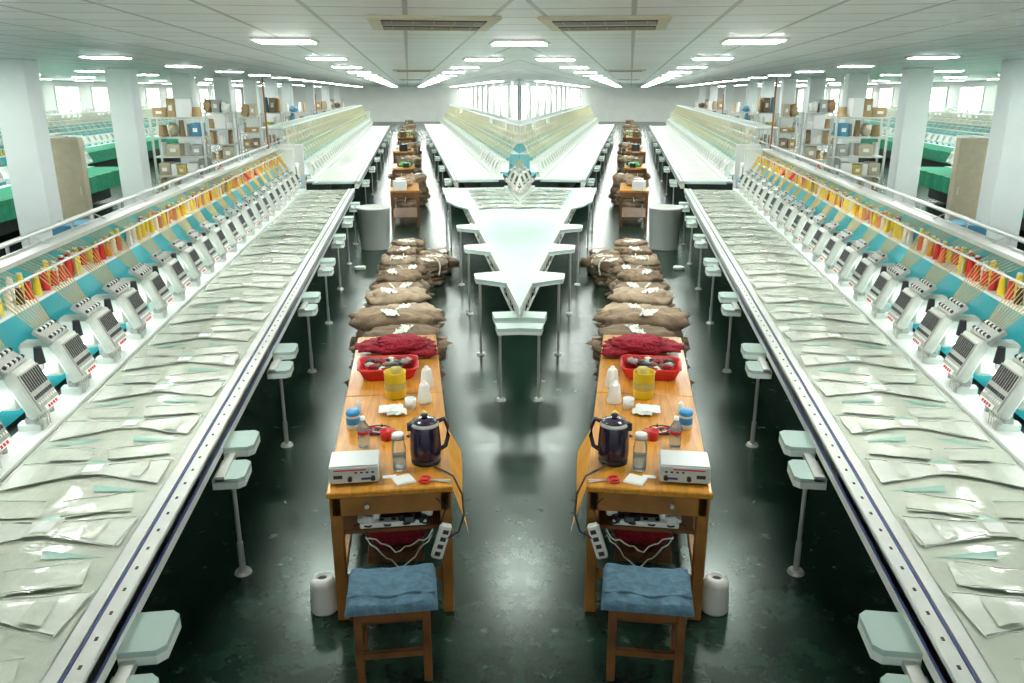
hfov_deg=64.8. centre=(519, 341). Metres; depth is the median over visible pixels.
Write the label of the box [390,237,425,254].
bundle
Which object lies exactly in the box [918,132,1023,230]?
machine
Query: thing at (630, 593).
wooden stool
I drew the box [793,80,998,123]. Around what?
wall
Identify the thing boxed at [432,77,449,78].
ceiling lamp
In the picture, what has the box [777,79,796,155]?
pillar
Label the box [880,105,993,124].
machine
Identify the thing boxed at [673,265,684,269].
rag
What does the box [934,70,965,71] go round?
ceiling lamp
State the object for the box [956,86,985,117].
window
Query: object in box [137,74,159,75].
ceiling lamp
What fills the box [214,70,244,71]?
ceiling lamp
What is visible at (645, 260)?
bundle
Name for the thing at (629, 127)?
bundle
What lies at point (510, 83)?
wall
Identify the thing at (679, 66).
ceiling lamp
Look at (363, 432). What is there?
plastic water bottle
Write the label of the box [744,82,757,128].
pillar
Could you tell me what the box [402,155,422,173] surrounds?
bundle
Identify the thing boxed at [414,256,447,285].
bundle
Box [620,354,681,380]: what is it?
plastic basket
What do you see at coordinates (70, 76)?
ceiling lamp
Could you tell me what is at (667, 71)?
ceiling lamp
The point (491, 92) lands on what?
window
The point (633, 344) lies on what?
cloth
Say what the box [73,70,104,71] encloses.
ceiling lamp
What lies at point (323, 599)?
thread cone
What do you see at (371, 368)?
plastic basket
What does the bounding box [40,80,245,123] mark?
wall
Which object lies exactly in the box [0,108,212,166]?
machine
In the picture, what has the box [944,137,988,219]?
tall cabinet
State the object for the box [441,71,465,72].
ceiling lamp
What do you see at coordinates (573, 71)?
ceiling lamp
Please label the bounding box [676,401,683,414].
thread cone
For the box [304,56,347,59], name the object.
ceiling lamp
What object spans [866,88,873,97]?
window
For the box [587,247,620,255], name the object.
bundle
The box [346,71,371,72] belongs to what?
ceiling lamp
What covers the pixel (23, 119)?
pillar
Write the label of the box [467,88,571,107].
window
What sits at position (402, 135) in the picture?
work table
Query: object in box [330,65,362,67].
ceiling lamp
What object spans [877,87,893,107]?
window
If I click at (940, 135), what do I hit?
machine
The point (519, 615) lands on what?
floor
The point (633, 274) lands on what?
bundle
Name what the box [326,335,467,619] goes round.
work table
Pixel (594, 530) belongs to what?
power socket
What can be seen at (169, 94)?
window
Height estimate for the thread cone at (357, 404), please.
0.080 m
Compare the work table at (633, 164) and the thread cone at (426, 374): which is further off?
the work table at (633, 164)
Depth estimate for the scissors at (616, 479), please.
4.11 m
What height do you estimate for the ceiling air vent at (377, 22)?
0.034 m
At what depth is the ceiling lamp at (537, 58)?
11.92 m
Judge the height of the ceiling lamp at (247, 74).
0.032 m
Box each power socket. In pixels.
[431,497,451,558]
[587,497,607,558]
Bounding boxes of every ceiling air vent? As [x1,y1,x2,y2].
[366,15,501,30]
[393,69,434,71]
[537,15,672,30]
[604,69,645,71]
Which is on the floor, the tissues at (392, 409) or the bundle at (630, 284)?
the bundle at (630, 284)
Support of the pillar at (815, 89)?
on the floor
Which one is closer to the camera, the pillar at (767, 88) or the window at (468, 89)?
the pillar at (767, 88)
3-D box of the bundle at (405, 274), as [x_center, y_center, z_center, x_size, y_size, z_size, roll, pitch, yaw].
[-1.543,-0.659,10.276,0.798,0.543,0.592,1,17,4]
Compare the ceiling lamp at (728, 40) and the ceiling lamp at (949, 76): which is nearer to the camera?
the ceiling lamp at (728, 40)
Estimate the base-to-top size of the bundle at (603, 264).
0.415 m
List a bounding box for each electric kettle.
[407,412,449,466]
[589,412,631,466]
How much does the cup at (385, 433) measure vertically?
0.060 m
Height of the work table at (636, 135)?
0.991 m
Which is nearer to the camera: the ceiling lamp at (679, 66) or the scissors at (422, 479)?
the scissors at (422, 479)
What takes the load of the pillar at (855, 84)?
on the floor
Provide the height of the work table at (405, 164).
0.965 m
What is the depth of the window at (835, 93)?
59.23 m
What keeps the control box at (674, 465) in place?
on the work table at (691, 501)
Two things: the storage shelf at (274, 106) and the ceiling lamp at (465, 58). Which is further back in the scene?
the storage shelf at (274, 106)
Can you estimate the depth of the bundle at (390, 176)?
23.76 m
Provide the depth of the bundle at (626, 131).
42.18 m
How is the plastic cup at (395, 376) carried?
on the work table at (347, 501)
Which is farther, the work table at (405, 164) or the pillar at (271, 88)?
the pillar at (271, 88)
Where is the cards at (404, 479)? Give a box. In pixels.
[383,473,415,485]
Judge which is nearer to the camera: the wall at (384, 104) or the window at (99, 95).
the window at (99, 95)
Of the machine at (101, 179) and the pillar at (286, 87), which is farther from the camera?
the pillar at (286, 87)
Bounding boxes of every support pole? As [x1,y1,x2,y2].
[261,76,268,148]
[770,76,777,148]
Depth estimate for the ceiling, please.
8.12 m
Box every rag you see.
[354,265,365,269]
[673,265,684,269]
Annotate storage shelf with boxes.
[148,98,213,192]
[200,99,240,170]
[238,103,264,158]
[260,96,285,149]
[282,102,307,137]
[311,101,331,130]
[321,99,343,117]
[695,99,717,117]
[707,101,727,130]
[731,102,756,137]
[753,96,778,149]
[774,103,800,158]
[798,99,838,170]
[825,98,890,192]
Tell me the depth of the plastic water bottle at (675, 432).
4.47 m
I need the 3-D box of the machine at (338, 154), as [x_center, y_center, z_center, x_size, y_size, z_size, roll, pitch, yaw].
[-6.281,-7.956,31.392,2.068,1.969,30.631,-2,17,-7]
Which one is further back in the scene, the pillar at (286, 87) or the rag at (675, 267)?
the pillar at (286, 87)
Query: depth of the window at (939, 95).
39.43 m
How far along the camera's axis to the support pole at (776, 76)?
15.84 m
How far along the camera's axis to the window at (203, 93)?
59.23 m
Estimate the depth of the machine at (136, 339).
4.91 m
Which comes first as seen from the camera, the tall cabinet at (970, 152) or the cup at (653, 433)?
the cup at (653, 433)
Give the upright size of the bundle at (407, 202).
0.542 m
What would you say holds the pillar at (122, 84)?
on the floor
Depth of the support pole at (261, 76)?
15.84 m
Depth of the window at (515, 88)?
35.34 m
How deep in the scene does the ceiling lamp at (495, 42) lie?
8.00 m
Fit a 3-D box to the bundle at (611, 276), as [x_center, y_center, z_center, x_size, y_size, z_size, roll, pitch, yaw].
[1.525,-0.817,10.910,0.780,0.466,0.536,5,18,14]
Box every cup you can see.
[380,428,391,441]
[383,366,405,399]
[404,396,415,409]
[623,396,634,409]
[633,366,655,399]
[647,428,658,441]
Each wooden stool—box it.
[344,563,437,682]
[601,563,694,682]
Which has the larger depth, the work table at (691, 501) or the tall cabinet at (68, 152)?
the tall cabinet at (68, 152)
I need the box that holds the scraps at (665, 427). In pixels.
[641,423,682,437]
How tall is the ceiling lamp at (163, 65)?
0.032 m
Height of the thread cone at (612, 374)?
0.144 m
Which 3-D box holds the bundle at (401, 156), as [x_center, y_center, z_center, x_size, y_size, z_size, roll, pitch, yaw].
[-4.451,-6.938,30.607,0.689,0.538,0.725,12,21,35]
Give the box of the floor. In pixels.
[0,122,1023,682]
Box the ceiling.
[0,0,1023,86]
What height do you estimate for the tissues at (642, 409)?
0.025 m
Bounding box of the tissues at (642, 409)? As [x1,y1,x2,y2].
[632,403,660,415]
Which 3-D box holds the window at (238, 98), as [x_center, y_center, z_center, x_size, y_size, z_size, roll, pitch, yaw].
[-25.007,-21.433,71.739,0.080,1.960,2.700,-2,17,-7]
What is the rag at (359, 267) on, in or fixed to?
on the floor
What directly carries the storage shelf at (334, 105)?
on the floor
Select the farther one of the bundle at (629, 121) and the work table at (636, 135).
the bundle at (629, 121)
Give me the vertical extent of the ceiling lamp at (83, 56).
0.032 m
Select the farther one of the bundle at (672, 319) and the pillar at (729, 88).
the pillar at (729, 88)
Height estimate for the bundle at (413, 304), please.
0.542 m
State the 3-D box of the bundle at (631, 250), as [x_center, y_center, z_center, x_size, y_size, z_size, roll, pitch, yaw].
[1.809,-1.244,12.332,0.621,0.445,0.609,2,17,7]
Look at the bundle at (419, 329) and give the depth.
7.36 m
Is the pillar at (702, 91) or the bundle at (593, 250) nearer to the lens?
the bundle at (593, 250)
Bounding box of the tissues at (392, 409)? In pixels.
[378,403,406,415]
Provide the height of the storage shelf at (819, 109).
2.471 m
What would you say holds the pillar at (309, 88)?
on the floor
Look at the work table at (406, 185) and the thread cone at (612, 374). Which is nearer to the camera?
the thread cone at (612, 374)
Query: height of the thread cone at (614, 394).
0.144 m
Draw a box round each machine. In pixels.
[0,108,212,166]
[0,132,120,235]
[0,144,359,682]
[45,105,158,124]
[261,105,390,204]
[424,104,614,211]
[442,159,596,401]
[648,105,777,204]
[679,144,1023,682]
[826,108,992,166]
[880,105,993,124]
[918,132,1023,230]
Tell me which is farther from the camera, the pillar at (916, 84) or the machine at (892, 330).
the pillar at (916, 84)
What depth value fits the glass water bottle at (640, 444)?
4.19 m
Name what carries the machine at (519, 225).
on the floor
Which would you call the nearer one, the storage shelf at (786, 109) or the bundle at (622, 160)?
the bundle at (622, 160)
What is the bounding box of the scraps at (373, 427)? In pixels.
[356,423,397,437]
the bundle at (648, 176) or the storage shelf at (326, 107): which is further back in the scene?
the storage shelf at (326, 107)
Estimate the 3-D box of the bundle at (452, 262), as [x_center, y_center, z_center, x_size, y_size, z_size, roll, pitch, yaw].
[-1.301,-1.184,12.325,0.639,0.320,0.600,-10,20,-29]
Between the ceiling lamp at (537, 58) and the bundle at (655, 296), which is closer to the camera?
the bundle at (655, 296)
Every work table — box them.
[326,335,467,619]
[389,176,419,227]
[392,143,412,163]
[392,158,414,192]
[397,131,412,144]
[571,335,712,619]
[619,176,649,227]
[624,158,646,192]
[626,131,641,144]
[626,143,646,163]
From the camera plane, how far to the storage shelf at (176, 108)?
20.69 m
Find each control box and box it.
[328,449,380,483]
[658,449,710,483]
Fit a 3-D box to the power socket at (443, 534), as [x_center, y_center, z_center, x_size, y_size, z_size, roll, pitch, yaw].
[-0.397,0.940,4.071,0.110,0.364,0.054,-2,17,-7]
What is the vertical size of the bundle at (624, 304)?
0.542 m
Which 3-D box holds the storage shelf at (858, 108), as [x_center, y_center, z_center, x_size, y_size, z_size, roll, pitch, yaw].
[8.733,-4.990,20.885,1.300,2.504,0.676,2,17,7]
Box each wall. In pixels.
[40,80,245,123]
[242,87,457,121]
[458,80,580,133]
[581,87,796,121]
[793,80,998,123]
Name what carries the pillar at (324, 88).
on the floor
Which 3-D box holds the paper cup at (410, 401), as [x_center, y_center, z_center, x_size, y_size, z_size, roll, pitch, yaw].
[-0.683,0.388,5.051,0.072,0.070,0.071,-2,17,-7]
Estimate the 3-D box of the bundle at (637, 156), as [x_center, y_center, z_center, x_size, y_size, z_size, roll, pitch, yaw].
[4.451,-6.938,30.607,0.689,0.538,0.725,-12,21,-35]
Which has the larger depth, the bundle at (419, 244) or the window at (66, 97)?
the window at (66, 97)
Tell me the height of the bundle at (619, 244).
0.415 m
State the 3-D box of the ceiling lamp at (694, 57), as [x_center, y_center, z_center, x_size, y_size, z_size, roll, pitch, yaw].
[2.844,-4.178,11.882,0.590,0.032,0.600,2,17,7]
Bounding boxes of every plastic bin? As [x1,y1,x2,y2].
[355,204,390,250]
[648,204,683,250]
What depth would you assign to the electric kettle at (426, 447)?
4.25 m
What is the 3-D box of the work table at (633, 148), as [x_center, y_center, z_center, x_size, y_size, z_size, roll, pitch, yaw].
[4.048,-6.411,28.076,0.700,0.974,1.600,2,17,7]
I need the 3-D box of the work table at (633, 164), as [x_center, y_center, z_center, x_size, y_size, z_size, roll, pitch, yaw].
[3.147,-4.506,21.927,0.600,0.965,1.400,2,17,7]
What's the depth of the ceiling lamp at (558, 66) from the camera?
15.89 m
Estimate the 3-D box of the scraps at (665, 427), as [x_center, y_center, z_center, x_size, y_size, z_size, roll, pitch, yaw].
[0.832,0.521,4.711,0.246,0.015,0.187,2,17,7]
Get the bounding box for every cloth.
[354,333,439,357]
[599,333,684,357]
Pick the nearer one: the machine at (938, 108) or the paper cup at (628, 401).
the paper cup at (628, 401)
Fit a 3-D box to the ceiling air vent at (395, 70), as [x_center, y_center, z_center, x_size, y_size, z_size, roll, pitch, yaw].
[-2.472,-6.321,18.820,0.950,0.034,1.100,-2,17,-7]
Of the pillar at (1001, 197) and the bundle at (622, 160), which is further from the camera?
the bundle at (622, 160)
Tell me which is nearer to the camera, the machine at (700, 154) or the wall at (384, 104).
the machine at (700, 154)
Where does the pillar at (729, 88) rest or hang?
on the floor
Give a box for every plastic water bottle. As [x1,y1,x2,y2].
[357,416,369,448]
[669,416,681,448]
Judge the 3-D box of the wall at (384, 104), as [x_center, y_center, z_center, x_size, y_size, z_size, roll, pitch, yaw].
[-15.602,-22.216,75.543,19.700,3.150,0.201,-2,17,-7]
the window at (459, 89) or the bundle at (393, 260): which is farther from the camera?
the window at (459, 89)
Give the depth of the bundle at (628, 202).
18.78 m
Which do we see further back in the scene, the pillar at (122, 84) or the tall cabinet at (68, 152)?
the pillar at (122, 84)
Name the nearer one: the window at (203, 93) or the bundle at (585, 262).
the bundle at (585, 262)
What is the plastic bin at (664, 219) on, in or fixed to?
on the floor
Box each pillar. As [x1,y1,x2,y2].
[0,58,63,247]
[104,68,152,206]
[170,73,201,182]
[213,77,239,166]
[242,79,261,155]
[264,81,281,148]
[281,82,294,128]
[305,84,315,126]
[321,85,329,111]
[333,86,340,109]
[698,86,705,109]
[709,85,717,111]
[722,84,733,126]
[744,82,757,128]
[757,81,774,148]
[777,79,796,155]
[799,77,825,166]
[837,73,868,182]
[886,68,934,206]
[975,58,1023,247]
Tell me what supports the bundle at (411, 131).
on the floor
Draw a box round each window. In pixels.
[53,86,82,117]
[90,86,109,114]
[145,87,161,107]
[165,88,172,97]
[199,88,210,116]
[234,89,241,111]
[457,89,581,104]
[459,89,579,105]
[461,88,577,105]
[464,88,574,106]
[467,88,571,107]
[470,88,568,114]
[474,87,564,109]
[478,87,560,119]
[483,87,555,111]
[489,86,549,113]
[495,86,543,114]
[503,85,535,128]
[512,84,526,132]
[797,89,804,111]
[828,88,839,116]
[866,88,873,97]
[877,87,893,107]
[929,86,948,114]
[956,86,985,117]
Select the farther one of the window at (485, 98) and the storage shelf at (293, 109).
the window at (485, 98)
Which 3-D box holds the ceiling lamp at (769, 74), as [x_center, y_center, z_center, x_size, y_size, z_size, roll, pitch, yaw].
[7.548,-7.746,23.431,0.590,0.032,0.600,2,17,7]
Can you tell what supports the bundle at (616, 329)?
on the floor
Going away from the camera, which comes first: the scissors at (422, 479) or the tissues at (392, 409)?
the scissors at (422, 479)
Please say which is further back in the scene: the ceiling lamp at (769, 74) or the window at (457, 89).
the window at (457, 89)
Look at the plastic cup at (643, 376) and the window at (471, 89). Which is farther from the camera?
the window at (471, 89)
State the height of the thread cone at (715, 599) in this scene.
0.200 m
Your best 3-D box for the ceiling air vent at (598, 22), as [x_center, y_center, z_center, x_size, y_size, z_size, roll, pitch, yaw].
[0.647,-2.357,5.992,0.920,0.034,1.100,2,17,7]
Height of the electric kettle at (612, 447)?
0.275 m
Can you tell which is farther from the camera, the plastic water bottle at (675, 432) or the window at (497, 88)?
the window at (497, 88)
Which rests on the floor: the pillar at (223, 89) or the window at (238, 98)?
the pillar at (223, 89)
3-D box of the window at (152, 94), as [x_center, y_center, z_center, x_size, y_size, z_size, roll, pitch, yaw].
[-21.704,-14.058,47.869,0.080,1.960,2.700,-2,17,-7]
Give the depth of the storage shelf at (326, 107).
41.11 m
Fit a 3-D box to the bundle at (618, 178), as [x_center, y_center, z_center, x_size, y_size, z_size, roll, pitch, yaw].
[2.541,-3.736,19.815,0.735,0.824,0.693,9,19,28]
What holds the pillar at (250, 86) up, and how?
on the floor
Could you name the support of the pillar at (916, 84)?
on the floor
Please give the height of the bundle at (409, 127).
0.815 m
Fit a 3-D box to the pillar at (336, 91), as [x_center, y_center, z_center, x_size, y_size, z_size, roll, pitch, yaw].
[-15.804,-20.481,69.928,0.540,3.150,0.580,-2,17,-7]
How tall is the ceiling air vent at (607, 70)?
0.034 m
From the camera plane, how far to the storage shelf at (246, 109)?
29.39 m
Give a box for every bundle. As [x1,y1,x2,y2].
[344,323,453,387]
[348,307,445,352]
[355,302,444,329]
[358,287,431,310]
[369,267,429,293]
[370,281,424,301]
[376,255,417,273]
[381,246,419,258]
[385,264,434,295]
[388,169,410,184]
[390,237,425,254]
[394,190,423,208]
[395,155,409,163]
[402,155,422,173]
[405,119,413,125]
[405,130,416,141]
[406,124,416,135]
[406,173,430,205]
[409,142,421,156]
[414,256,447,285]
[418,247,451,255]
[419,253,458,274]
[580,253,619,274]
[585,323,694,387]
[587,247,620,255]
[591,256,624,285]
[593,307,690,352]
[594,302,683,329]
[604,264,653,295]
[607,287,680,310]
[608,173,632,205]
[609,267,669,293]
[613,237,648,254]
[614,281,668,301]
[615,190,644,208]
[616,155,636,173]
[617,142,629,156]
[619,246,657,258]
[621,255,662,273]
[622,124,632,135]
[622,130,633,141]
[625,119,633,125]
[628,169,650,184]
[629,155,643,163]
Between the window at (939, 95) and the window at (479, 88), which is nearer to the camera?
the window at (939, 95)
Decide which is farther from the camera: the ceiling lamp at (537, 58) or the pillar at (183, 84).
the pillar at (183, 84)
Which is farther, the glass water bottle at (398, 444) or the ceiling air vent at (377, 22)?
the ceiling air vent at (377, 22)
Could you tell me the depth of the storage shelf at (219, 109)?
25.36 m
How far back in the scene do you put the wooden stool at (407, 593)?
3.72 m
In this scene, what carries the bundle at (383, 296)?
on the floor
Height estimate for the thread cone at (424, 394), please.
0.144 m
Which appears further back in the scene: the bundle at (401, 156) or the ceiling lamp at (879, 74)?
the bundle at (401, 156)
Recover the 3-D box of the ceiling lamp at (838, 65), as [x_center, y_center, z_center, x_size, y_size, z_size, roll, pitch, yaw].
[6.448,-5.288,15.475,0.590,0.032,0.600,2,17,7]
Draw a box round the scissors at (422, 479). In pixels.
[418,475,450,483]
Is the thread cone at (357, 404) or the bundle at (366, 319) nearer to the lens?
the thread cone at (357, 404)
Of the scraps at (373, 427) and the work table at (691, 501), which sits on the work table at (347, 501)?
the scraps at (373, 427)
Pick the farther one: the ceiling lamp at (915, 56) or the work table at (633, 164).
the work table at (633, 164)
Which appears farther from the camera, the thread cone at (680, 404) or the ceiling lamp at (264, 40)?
the ceiling lamp at (264, 40)
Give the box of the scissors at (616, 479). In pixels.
[588,475,620,483]
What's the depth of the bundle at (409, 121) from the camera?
59.16 m
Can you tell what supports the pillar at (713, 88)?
on the floor
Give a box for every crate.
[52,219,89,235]
[949,219,986,235]
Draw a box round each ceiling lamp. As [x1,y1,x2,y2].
[70,76,95,77]
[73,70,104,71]
[76,55,133,58]
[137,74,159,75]
[163,65,202,66]
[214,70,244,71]
[247,74,271,75]
[249,37,319,43]
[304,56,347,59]
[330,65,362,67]
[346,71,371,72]
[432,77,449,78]
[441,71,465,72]
[449,66,480,67]
[463,57,504,60]
[488,39,550,45]
[534,57,575,60]
[558,66,589,67]
[573,71,597,72]
[589,77,606,78]
[667,71,692,72]
[676,65,708,67]
[691,56,734,59]
[719,37,789,43]
[767,74,791,75]
[794,70,824,71]
[836,65,875,66]
[879,74,901,75]
[905,55,962,58]
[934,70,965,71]
[943,76,968,77]
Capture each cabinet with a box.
[50,137,94,219]
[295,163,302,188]
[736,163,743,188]
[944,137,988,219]
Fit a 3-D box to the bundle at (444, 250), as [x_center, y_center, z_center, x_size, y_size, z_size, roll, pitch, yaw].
[-1.326,-1.371,13.034,0.580,0.250,0.491,-12,21,-34]
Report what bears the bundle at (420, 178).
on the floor
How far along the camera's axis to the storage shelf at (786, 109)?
29.39 m
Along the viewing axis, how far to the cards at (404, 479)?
4.12 m
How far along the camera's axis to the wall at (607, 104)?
75.89 m
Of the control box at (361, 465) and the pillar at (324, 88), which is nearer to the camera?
the control box at (361, 465)
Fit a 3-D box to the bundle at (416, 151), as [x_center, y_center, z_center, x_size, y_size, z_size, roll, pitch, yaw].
[-4.239,-7.489,31.964,0.698,0.825,0.693,8,19,24]
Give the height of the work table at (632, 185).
0.940 m
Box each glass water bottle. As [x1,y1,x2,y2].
[392,431,406,471]
[632,431,646,471]
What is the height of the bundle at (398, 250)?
0.445 m
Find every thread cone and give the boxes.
[310,571,336,616]
[355,401,362,414]
[417,380,431,404]
[420,366,433,387]
[605,366,618,387]
[607,380,621,404]
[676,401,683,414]
[702,571,728,616]
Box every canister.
[346,408,359,429]
[679,408,692,429]
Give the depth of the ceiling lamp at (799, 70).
19.17 m
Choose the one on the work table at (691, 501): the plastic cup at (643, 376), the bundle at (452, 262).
the plastic cup at (643, 376)
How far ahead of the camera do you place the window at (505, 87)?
38.80 m
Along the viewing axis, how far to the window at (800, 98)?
71.59 m
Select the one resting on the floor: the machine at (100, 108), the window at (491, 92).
the machine at (100, 108)
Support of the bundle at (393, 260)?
on the floor
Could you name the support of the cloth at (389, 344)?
on the work table at (347, 501)
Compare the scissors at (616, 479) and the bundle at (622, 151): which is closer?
the scissors at (616, 479)
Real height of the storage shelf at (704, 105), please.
2.294 m
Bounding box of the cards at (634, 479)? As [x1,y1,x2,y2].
[623,473,655,485]
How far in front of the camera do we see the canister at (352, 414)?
4.73 m
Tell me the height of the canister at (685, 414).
0.115 m
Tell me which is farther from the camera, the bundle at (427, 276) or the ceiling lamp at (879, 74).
the ceiling lamp at (879, 74)
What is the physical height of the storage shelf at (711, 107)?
2.230 m
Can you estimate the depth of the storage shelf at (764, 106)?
31.03 m
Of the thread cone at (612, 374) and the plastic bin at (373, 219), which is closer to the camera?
the thread cone at (612, 374)
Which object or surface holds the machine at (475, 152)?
on the floor
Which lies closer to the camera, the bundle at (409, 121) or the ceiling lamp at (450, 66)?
the ceiling lamp at (450, 66)
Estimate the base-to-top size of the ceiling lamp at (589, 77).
0.032 m
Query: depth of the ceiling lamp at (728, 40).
7.66 m
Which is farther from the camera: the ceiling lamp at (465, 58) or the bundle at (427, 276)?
the ceiling lamp at (465, 58)
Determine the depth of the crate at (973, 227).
11.76 m
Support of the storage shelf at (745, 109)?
on the floor
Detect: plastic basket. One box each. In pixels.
[357,354,418,380]
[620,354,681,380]

